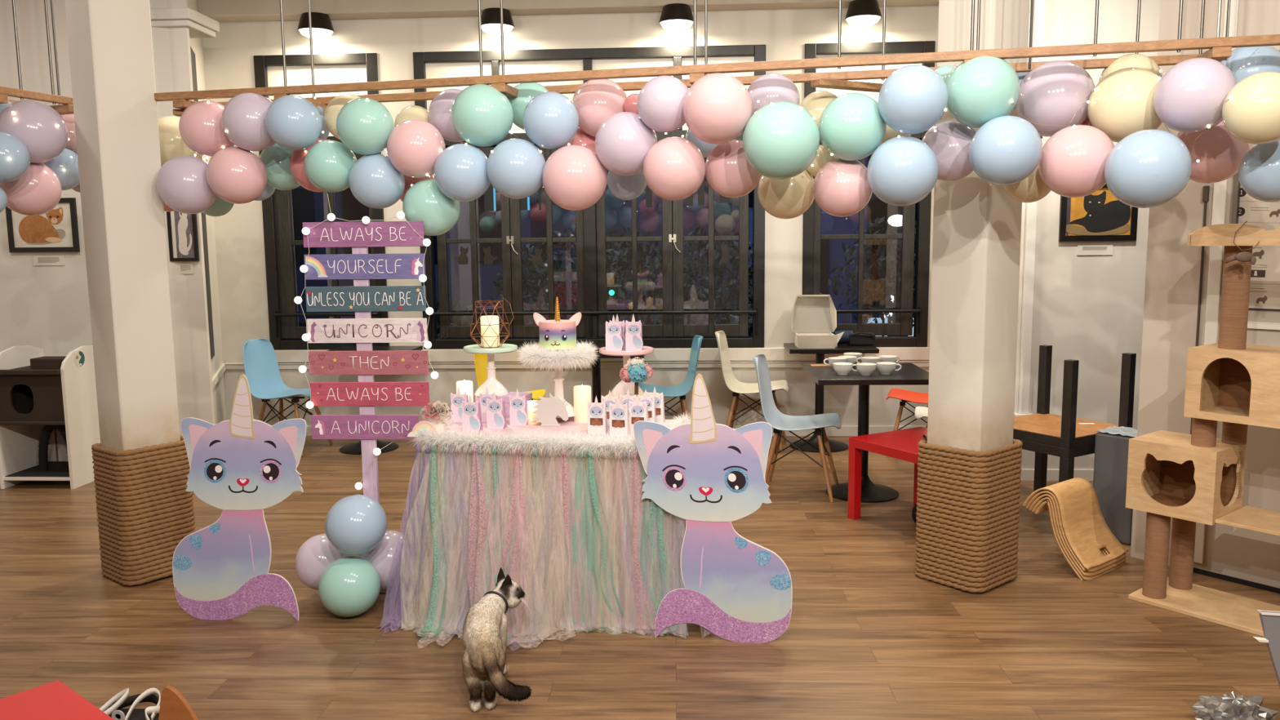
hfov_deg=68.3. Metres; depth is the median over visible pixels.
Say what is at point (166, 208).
balloon
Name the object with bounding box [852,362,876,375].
cup
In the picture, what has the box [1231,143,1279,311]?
poster
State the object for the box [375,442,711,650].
skirt
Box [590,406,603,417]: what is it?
print
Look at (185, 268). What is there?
card
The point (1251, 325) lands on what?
trim
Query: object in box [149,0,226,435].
wall
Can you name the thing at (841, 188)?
balloon
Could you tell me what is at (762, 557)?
spot
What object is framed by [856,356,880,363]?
cup
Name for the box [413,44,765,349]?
window
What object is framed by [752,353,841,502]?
shell chair
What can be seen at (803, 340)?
tray
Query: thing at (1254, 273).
photo
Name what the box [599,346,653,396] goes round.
cake stand
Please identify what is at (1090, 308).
wall
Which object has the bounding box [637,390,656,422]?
gift bag
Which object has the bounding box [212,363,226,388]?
trim
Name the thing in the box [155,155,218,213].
balloon
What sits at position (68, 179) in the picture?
balloon
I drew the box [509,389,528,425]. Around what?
gift bag
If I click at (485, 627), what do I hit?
cat
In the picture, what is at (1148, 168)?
balloon
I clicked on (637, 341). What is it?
print
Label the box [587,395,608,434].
gift bag
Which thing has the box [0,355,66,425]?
house
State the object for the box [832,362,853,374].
cup
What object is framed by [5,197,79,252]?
framed picture
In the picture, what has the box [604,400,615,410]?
print
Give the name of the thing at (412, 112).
balloon
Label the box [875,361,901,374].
cup
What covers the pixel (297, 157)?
balloon
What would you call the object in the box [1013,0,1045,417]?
trim
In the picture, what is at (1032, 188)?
balloon
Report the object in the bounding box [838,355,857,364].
cup
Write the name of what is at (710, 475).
caticorn standee
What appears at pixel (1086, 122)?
balloon
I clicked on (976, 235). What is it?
pillar
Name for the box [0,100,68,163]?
balloon
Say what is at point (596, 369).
cafe table
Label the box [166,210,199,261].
framed picture
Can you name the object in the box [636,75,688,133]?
balloon
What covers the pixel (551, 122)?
balloon
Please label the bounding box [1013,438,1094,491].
side table
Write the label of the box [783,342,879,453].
cafe table
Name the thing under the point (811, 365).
paper card
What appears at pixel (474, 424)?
print
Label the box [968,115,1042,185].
balloon
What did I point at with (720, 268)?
street tree
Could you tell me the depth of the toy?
3.49 m
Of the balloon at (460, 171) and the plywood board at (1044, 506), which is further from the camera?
the plywood board at (1044, 506)
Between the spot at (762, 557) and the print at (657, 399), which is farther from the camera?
the print at (657, 399)
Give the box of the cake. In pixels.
[533,297,581,349]
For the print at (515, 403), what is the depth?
3.97 m
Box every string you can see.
[8,111,75,171]
[194,52,1253,186]
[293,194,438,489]
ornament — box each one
[407,420,435,436]
[532,392,568,426]
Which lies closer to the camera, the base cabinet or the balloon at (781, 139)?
the balloon at (781, 139)
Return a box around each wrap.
[91,435,197,586]
[914,434,1022,592]
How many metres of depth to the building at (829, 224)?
17.22 m
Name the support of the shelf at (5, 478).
attached to the base cabinet
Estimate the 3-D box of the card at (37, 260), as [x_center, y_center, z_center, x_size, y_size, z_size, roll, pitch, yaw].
[-3.994,-0.670,6.382,0.214,0.062,0.006,0,7,3]
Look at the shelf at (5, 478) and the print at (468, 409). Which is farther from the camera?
the shelf at (5, 478)
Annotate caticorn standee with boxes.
[172,373,306,620]
[633,373,792,643]
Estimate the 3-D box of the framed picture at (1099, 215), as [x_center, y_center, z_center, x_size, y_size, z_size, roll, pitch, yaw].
[2.785,-0.901,5.733,0.455,0.354,0.021,0,7,3]
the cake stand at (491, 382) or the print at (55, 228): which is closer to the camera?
the cake stand at (491, 382)
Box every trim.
[150,7,219,38]
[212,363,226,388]
[225,360,928,369]
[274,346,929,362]
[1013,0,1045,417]
[1190,185,1209,434]
[1193,0,1239,564]
[1247,320,1279,330]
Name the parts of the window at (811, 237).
transom panel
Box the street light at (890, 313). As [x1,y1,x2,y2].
[887,312,892,336]
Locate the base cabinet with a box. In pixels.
[0,345,100,488]
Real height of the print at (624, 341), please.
0.057 m
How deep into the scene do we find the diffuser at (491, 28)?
6.92 m
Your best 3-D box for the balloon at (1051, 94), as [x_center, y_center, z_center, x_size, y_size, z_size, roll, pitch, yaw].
[1.599,-1.005,3.636,0.282,0.285,0.282,3,8,26]
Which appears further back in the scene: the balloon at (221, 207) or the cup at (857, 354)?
the cup at (857, 354)
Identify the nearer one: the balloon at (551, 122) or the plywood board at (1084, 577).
the balloon at (551, 122)
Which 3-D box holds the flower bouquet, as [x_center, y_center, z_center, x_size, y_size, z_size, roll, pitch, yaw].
[-0.830,0.228,3.863,0.133,0.131,0.072,0,7,3]
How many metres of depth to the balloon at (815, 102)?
3.74 m
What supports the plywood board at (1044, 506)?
on the floor
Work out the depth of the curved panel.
2.77 m
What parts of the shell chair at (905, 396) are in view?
leg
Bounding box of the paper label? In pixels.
[1078,422,1095,424]
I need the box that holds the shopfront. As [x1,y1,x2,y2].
[866,317,913,336]
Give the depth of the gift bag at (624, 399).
3.93 m
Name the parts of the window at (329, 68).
transom panel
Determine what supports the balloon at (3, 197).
attached to the balloon at (11, 146)
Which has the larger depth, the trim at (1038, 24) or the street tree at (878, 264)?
the street tree at (878, 264)
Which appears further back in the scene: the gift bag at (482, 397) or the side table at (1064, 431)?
the side table at (1064, 431)
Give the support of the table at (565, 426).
on the floor
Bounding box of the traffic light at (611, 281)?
[606,276,617,321]
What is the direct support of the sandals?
on the floor
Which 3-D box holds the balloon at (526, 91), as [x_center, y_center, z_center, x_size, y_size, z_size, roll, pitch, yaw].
[-0.475,-1.091,4.062,0.204,0.207,0.204,3,8,27]
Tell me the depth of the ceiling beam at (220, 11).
6.98 m
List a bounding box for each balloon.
[0,100,12,112]
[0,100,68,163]
[0,131,30,182]
[0,162,62,215]
[0,186,7,212]
[41,147,79,190]
[61,114,77,154]
[71,183,79,192]
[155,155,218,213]
[157,115,202,167]
[163,201,174,211]
[178,100,234,156]
[202,197,234,216]
[205,146,267,204]
[221,92,275,151]
[254,183,275,200]
[259,142,300,190]
[264,94,321,150]
[289,137,330,192]
[294,533,352,590]
[303,140,356,192]
[315,106,329,139]
[318,555,381,617]
[324,93,360,140]
[324,494,386,555]
[336,97,394,155]
[348,153,404,208]
[355,530,415,591]
[386,119,445,177]
[394,105,430,127]
[400,173,434,201]
[402,178,460,235]
[428,88,464,143]
[433,143,490,201]
[451,84,513,146]
[486,138,545,199]
[508,82,548,129]
[522,91,578,149]
[542,144,607,210]
[563,127,595,152]
[572,79,626,137]
[595,111,657,176]
[607,170,646,199]
[623,93,639,114]
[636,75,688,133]
[643,137,705,200]
[683,72,752,144]
[684,128,718,157]
[705,139,761,198]
[742,101,819,179]
[747,73,799,116]
[757,168,814,218]
[800,90,837,127]
[806,145,836,176]
[813,158,872,217]
[817,93,886,160]
[866,136,938,206]
[878,64,948,134]
[880,124,911,144]
[922,120,976,181]
[934,65,955,84]
[946,56,1019,128]
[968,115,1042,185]
[1004,164,1050,202]
[1013,71,1029,109]
[1016,60,1094,138]
[1038,124,1114,197]
[1080,117,1092,126]
[1087,66,1162,142]
[1098,53,1162,81]
[1104,128,1191,208]
[1153,57,1236,133]
[1175,120,1252,183]
[1220,45,1279,83]
[1222,71,1279,144]
[1238,139,1279,202]
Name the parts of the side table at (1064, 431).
leg, leg, leg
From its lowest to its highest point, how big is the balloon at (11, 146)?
0.206 m
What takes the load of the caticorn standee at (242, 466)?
on the floor
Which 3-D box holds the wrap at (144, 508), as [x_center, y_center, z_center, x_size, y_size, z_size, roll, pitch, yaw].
[-2.303,0.686,4.395,0.378,0.659,0.383,5,9,39]
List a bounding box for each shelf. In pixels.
[3,476,70,480]
[1214,506,1279,536]
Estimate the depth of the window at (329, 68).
7.41 m
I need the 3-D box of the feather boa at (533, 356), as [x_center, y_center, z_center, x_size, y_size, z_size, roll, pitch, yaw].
[-0.353,-0.022,4.052,0.380,0.142,0.376,-3,7,-19]
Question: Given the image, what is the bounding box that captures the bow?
[1191,691,1279,719]
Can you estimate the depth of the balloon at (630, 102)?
3.86 m
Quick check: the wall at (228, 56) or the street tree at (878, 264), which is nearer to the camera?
the wall at (228, 56)
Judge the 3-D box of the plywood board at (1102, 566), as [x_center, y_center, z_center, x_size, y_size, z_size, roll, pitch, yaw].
[2.034,0.754,4.384,0.385,0.341,0.305,-6,9,-38]
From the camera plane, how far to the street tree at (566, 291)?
13.13 m
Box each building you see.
[285,158,548,339]
[732,156,867,337]
[865,152,916,317]
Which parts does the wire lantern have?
carry handle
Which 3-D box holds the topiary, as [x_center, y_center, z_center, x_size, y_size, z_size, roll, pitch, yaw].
[-0.014,0.127,4.007,0.126,0.280,0.125,-7,9,-43]
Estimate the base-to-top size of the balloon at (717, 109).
0.256 m
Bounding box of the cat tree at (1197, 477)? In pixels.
[1125,223,1279,636]
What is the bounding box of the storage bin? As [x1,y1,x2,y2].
[1093,425,1137,544]
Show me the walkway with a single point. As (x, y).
(66, 107)
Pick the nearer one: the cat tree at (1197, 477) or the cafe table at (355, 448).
the cat tree at (1197, 477)
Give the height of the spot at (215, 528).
0.045 m
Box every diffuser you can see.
[298,27,333,39]
[481,23,513,35]
[660,19,693,31]
[846,14,880,26]
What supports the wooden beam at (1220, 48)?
hanging from the ceiling
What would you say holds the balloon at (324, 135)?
hanging from the wooden beam at (1220, 48)
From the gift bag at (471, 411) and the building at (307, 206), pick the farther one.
the building at (307, 206)
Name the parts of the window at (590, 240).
transom panel, transom panel, transom panel, transom panel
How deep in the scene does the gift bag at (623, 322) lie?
4.19 m
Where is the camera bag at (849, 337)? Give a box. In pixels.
[833,329,875,345]
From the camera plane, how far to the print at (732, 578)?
3.55 m
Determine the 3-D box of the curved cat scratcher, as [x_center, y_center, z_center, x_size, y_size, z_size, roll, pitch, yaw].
[2.026,0.736,4.385,0.387,0.335,0.319,-6,9,-38]
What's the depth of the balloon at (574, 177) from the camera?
3.72 m
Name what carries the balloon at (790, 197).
attached to the string at (949, 69)
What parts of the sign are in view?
post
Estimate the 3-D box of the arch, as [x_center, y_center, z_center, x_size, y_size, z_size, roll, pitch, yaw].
[-3.779,0.547,6.119,0.298,0.353,0.080,0,7,3]
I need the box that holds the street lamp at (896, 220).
[887,214,902,226]
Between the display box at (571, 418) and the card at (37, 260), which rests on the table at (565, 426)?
the display box at (571, 418)
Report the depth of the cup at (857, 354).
5.97 m
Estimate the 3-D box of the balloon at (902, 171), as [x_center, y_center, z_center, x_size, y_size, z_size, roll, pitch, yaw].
[0.972,-0.698,3.495,0.254,0.255,0.255,4,9,36]
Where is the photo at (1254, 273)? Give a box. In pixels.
[1250,270,1265,277]
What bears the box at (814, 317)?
on the cafe table at (835, 446)
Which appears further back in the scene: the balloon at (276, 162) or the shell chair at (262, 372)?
the shell chair at (262, 372)
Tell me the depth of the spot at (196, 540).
3.82 m
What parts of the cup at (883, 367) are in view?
handle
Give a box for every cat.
[461,567,532,712]
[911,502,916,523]
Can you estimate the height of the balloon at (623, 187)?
0.172 m
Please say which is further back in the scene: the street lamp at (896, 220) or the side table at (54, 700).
the street lamp at (896, 220)
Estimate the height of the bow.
0.106 m
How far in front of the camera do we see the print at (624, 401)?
3.93 m
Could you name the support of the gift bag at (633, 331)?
on the cake stand at (621, 388)
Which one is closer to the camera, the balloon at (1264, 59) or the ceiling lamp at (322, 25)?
the balloon at (1264, 59)
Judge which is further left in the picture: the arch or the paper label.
the arch
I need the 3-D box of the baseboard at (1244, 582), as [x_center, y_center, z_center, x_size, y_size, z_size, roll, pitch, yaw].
[3.630,1.114,2.858,0.006,0.022,3.800,-6,9,-38]
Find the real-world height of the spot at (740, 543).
0.046 m
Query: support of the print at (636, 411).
on the gift bag at (638, 411)
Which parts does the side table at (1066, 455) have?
leg, leg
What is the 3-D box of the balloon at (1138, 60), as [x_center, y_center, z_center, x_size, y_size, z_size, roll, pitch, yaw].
[1.886,-1.062,3.633,0.220,0.223,0.221,2,8,23]
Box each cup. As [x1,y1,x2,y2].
[823,356,847,368]
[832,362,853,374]
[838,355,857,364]
[843,352,862,364]
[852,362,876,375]
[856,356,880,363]
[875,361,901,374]
[878,355,899,363]
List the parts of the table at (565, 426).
leg, leg, leg, leg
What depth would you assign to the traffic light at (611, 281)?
12.05 m
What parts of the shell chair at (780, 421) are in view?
leg, leg, leg, leg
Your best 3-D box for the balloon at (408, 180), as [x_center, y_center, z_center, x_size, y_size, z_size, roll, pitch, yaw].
[-0.993,-0.772,4.191,0.185,0.185,0.184,3,8,28]
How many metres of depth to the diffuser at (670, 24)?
6.85 m
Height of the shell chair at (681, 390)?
0.830 m
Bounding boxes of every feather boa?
[408,410,691,460]
[515,341,599,373]
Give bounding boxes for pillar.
[64,0,180,450]
[927,0,1030,546]
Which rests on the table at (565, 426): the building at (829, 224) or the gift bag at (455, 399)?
the gift bag at (455, 399)
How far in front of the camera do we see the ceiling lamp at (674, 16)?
6.82 m
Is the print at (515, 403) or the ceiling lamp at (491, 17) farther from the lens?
the ceiling lamp at (491, 17)
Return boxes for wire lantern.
[470,297,513,347]
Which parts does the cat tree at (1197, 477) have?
sisal post, panel, sisal post, perch rail, sisal post, board, panel, panel, sisal post, perch rail, sisal post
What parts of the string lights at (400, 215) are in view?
bulb, bulb, bulb, bulb, bulb, bulb, bulb, bulb, bulb, bulb, bulb, bulb, bulb, bulb, bulb, bulb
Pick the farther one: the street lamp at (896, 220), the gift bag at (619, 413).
the street lamp at (896, 220)
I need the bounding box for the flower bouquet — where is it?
[420,400,453,431]
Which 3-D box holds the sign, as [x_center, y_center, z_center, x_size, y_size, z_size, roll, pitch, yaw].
[-1.152,0.208,4.142,0.522,1.609,0.220,0,7,3]
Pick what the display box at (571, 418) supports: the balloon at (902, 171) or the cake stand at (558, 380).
the cake stand at (558, 380)
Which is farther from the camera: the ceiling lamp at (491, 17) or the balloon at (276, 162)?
the ceiling lamp at (491, 17)
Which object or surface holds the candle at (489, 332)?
on the cake stand at (491, 382)
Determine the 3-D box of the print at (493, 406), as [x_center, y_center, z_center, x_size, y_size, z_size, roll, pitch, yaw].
[-0.601,0.194,3.900,0.053,0.043,0.001,1,7,10]
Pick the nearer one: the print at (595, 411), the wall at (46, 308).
the print at (595, 411)
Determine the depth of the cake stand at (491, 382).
4.21 m
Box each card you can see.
[33,256,65,265]
[180,263,193,274]
[809,364,831,366]
[1076,244,1112,255]
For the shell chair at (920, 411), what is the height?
0.747 m
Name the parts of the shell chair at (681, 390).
leg, leg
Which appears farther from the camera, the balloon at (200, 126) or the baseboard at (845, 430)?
the baseboard at (845, 430)
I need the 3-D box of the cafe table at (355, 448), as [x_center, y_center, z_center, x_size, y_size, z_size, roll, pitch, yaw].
[-2.022,0.297,7.080,0.640,0.740,0.650,0,7,3]
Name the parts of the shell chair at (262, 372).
leg, leg, leg, leg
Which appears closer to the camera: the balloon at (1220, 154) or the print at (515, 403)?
the balloon at (1220, 154)
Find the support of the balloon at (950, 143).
attached to the string at (949, 69)
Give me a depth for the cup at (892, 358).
5.80 m
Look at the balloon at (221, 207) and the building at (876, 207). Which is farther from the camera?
the building at (876, 207)
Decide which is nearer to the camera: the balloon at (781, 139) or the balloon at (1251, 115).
the balloon at (1251, 115)
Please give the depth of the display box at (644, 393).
4.18 m
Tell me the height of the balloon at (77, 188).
0.124 m
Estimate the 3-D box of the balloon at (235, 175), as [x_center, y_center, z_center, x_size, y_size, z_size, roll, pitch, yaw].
[-1.769,-0.810,4.146,0.246,0.248,0.247,4,8,32]
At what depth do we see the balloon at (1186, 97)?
3.15 m
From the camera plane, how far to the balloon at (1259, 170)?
3.22 m
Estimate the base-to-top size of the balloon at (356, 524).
0.244 m
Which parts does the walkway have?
rail, hanging rod, rail, hanging rod, hanging rod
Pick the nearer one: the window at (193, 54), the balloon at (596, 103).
the balloon at (596, 103)
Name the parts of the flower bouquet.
pot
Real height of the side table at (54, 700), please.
0.450 m
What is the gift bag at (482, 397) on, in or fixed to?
on the table at (565, 426)
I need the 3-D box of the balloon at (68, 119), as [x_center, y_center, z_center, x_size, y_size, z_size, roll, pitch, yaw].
[-2.694,-1.068,4.490,0.198,0.198,0.197,2,7,22]
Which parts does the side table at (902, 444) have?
leg, leg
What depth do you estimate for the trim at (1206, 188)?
4.14 m
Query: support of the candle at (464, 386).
on the table at (565, 426)
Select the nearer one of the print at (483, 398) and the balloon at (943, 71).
the balloon at (943, 71)
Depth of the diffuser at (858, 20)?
6.78 m
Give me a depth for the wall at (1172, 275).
4.19 m
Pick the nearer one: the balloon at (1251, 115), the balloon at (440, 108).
the balloon at (1251, 115)
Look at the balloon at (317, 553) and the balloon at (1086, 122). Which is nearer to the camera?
the balloon at (1086, 122)
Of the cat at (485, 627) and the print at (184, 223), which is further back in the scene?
the print at (184, 223)
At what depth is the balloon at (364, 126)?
3.88 m
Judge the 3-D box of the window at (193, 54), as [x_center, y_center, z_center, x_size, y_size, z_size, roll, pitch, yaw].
[-3.037,-1.061,6.531,0.020,2.110,0.360,-3,7,-19]
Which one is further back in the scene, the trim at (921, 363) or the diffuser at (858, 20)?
the trim at (921, 363)
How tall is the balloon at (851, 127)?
0.251 m
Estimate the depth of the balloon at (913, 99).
3.34 m
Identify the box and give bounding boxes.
[475,391,532,416]
[555,416,573,420]
[604,392,658,399]
[791,294,844,348]
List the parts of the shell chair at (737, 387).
leg, leg, leg, leg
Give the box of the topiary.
[619,356,653,395]
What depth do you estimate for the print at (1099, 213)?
5.74 m
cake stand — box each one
[462,343,517,396]
[541,347,577,417]
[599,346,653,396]
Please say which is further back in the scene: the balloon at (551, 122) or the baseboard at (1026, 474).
the baseboard at (1026, 474)
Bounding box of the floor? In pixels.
[0,435,1279,719]
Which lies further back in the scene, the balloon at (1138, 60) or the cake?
the cake
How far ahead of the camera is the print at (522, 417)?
3.98 m
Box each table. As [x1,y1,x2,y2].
[0,680,114,719]
[326,346,422,454]
[419,416,682,615]
[573,343,648,453]
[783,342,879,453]
[803,363,928,502]
[847,426,927,541]
[1013,344,1136,448]
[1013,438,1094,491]
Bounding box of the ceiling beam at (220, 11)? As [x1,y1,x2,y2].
[197,0,938,22]
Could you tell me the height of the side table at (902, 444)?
0.450 m
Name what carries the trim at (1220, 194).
attached to the wall at (1172, 275)
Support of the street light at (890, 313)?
on the ground
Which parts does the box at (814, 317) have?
lid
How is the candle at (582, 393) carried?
on the table at (565, 426)
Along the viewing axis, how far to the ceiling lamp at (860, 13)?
6.75 m
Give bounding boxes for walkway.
[0,0,74,115]
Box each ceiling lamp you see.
[297,12,334,39]
[480,7,515,35]
[658,3,693,31]
[844,0,881,26]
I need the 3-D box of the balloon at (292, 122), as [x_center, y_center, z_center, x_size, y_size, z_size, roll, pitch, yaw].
[-1.465,-1.004,3.994,0.225,0.227,0.226,3,8,26]
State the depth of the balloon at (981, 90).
3.40 m
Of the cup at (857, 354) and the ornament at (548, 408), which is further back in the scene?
the cup at (857, 354)
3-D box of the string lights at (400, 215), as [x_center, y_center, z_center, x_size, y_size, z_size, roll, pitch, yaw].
[-1.156,-0.069,4.014,0.605,1.261,0.070,0,7,3]
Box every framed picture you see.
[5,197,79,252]
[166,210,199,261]
[1058,183,1137,241]
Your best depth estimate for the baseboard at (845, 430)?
7.36 m
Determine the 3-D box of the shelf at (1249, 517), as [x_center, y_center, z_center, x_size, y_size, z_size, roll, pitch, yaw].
[2.547,0.644,3.579,0.310,0.014,0.556,-6,9,-38]
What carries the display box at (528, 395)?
on the table at (565, 426)
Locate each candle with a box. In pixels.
[456,379,473,402]
[480,315,499,346]
[527,399,541,424]
[573,384,591,422]
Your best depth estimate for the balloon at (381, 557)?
3.95 m
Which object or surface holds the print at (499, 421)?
attached to the gift bag at (495, 409)
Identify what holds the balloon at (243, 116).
attached to the string at (949, 69)
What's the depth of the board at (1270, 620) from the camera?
2.62 m
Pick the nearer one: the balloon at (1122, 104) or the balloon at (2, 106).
the balloon at (1122, 104)
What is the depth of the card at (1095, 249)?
5.77 m
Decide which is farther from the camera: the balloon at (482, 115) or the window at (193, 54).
the window at (193, 54)
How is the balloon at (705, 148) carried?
attached to the string at (949, 69)
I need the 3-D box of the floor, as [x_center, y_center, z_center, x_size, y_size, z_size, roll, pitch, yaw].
[1.831,1.251,2.312,14.600,0.080,10.674,0,7,3]
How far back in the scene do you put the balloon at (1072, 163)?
3.35 m
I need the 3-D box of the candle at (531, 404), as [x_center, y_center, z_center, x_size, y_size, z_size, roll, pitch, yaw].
[-0.453,0.218,4.030,0.076,0.102,0.076,0,7,3]
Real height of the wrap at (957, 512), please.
0.659 m
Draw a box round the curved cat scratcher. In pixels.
[1022,477,1128,569]
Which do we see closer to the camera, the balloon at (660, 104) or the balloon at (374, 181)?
the balloon at (660, 104)
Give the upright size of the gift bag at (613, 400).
0.158 m
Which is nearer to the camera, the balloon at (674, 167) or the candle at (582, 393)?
the balloon at (674, 167)
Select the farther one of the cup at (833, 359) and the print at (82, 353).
the print at (82, 353)
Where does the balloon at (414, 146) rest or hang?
attached to the string at (949, 69)
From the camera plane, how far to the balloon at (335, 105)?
4.16 m
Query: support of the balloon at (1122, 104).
attached to the string at (949, 69)
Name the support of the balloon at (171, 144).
hanging from the wooden beam at (1220, 48)
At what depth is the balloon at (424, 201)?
3.95 m
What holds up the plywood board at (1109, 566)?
on the plywood board at (1084, 577)
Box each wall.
[0,0,214,424]
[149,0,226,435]
[202,5,938,426]
[1013,0,1160,469]
[1130,0,1279,588]
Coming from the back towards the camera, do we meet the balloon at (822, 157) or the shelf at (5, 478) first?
the shelf at (5, 478)
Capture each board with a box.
[1025,489,1125,572]
[1028,493,1125,576]
[1031,496,1125,580]
[1034,499,1083,580]
[1253,609,1279,687]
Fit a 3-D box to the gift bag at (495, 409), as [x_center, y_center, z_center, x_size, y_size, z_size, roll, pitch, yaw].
[-0.594,0.204,3.923,0.077,0.158,0.048,1,7,10]
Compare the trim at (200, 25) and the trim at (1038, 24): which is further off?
the trim at (200, 25)
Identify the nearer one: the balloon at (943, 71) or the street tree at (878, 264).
the balloon at (943, 71)
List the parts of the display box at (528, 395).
lid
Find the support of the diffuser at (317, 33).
attached to the ceiling lamp at (322, 25)
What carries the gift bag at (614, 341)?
on the cake stand at (621, 388)
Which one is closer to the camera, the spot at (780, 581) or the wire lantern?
the spot at (780, 581)
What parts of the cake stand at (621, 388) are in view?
plate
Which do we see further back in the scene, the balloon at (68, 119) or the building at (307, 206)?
the building at (307, 206)
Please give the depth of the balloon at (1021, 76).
3.76 m
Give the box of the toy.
[1225,220,1259,264]
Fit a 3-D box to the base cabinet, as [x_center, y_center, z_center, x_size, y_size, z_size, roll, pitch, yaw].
[-3.819,0.351,6.168,0.487,0.890,0.500,0,7,3]
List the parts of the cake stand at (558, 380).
plate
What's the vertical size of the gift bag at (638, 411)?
0.158 m
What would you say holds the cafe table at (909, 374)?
on the floor
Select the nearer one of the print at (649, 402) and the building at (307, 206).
the print at (649, 402)
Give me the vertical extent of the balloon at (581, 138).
0.181 m
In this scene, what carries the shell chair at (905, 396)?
on the floor
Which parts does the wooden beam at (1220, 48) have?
hanging rod, hanging rod, hanging rod, hanging rod, hanging rod, hanging rod, rail, rail, hanging rod, hanging rod, hanging rod, hanging rod, hanging rod, hanging rod, hanging rod, hanging rod, hanging rod, hanging rod, hanging rod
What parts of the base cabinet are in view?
panel, panel, panel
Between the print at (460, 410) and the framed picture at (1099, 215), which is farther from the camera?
the framed picture at (1099, 215)
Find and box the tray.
[795,331,844,348]
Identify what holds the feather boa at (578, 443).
on the table at (565, 426)
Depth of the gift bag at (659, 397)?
3.98 m
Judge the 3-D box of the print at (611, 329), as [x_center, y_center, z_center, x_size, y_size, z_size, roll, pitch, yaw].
[-0.116,-0.133,4.136,0.053,0.043,0.001,-1,7,0]
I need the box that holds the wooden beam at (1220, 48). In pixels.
[154,0,1279,116]
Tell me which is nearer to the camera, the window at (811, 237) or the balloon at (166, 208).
the balloon at (166, 208)
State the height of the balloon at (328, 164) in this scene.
0.222 m
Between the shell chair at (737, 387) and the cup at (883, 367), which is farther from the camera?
the shell chair at (737, 387)
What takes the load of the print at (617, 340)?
attached to the gift bag at (614, 341)
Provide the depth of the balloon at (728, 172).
3.65 m
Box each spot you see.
[173,554,191,569]
[189,533,203,549]
[208,523,220,533]
[734,537,747,548]
[755,550,770,566]
[769,573,791,590]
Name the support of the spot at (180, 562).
on the caticorn standee at (242, 466)
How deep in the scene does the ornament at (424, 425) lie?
3.76 m
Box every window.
[190,46,214,359]
[253,53,389,350]
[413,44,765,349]
[802,40,935,346]
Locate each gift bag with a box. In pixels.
[450,386,468,422]
[462,393,482,431]
[479,386,497,422]
[486,391,506,429]
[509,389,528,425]
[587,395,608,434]
[600,391,617,427]
[605,314,622,350]
[608,315,625,349]
[608,397,630,436]
[619,388,636,418]
[625,315,643,350]
[628,395,648,433]
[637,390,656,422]
[646,387,665,423]
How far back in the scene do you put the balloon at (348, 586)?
3.78 m
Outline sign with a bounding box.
[302,221,429,593]
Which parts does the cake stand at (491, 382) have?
plate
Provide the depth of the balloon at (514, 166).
3.77 m
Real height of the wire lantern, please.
0.220 m
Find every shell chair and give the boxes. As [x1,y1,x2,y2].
[242,337,333,456]
[473,353,545,456]
[638,335,702,417]
[715,330,788,453]
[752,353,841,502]
[886,388,928,457]
[913,406,928,466]
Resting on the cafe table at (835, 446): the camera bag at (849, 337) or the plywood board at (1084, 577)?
the camera bag at (849, 337)
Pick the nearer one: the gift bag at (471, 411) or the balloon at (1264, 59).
the balloon at (1264, 59)
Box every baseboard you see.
[306,425,926,436]
[1020,469,1093,480]
[1193,567,1279,593]
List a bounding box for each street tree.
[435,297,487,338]
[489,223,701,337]
[640,226,752,337]
[827,216,915,336]
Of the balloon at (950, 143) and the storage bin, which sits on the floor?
the storage bin
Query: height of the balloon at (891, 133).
0.163 m
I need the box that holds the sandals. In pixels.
[99,687,160,719]
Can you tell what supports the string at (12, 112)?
attached to the balloon at (35, 124)
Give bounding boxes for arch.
[36,424,68,471]
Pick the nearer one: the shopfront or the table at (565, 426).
the table at (565, 426)
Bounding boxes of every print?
[11,202,73,247]
[79,351,84,365]
[173,210,194,257]
[173,509,270,600]
[452,396,465,406]
[457,407,462,419]
[463,404,476,414]
[469,416,479,430]
[481,396,492,405]
[488,401,500,412]
[493,413,503,426]
[511,399,524,408]
[516,409,526,423]
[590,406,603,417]
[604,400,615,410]
[607,324,619,334]
[611,408,624,418]
[613,335,622,348]
[622,337,625,346]
[622,399,633,406]
[627,324,639,334]
[631,405,644,416]
[632,335,641,348]
[640,399,652,408]
[653,396,661,406]
[680,520,791,622]
[1065,187,1131,235]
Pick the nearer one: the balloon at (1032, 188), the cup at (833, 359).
the balloon at (1032, 188)
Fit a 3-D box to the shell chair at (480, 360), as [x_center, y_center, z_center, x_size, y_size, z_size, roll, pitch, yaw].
[-0.964,0.283,6.968,0.497,0.780,0.442,1,7,10]
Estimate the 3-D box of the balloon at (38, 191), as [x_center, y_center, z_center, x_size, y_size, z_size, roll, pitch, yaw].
[-2.703,-0.762,4.180,0.245,0.245,0.244,3,8,27]
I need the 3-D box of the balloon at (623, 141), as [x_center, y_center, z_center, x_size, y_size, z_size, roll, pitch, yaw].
[-0.054,-0.855,3.739,0.246,0.248,0.247,4,8,33]
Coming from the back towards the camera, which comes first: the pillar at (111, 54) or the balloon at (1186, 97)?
the pillar at (111, 54)
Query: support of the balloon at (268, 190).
attached to the balloon at (276, 162)
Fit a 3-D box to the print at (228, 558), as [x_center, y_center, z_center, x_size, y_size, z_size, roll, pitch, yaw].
[-1.694,0.790,3.818,0.408,0.383,0.001,0,7,3]
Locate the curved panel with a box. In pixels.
[158,685,198,719]

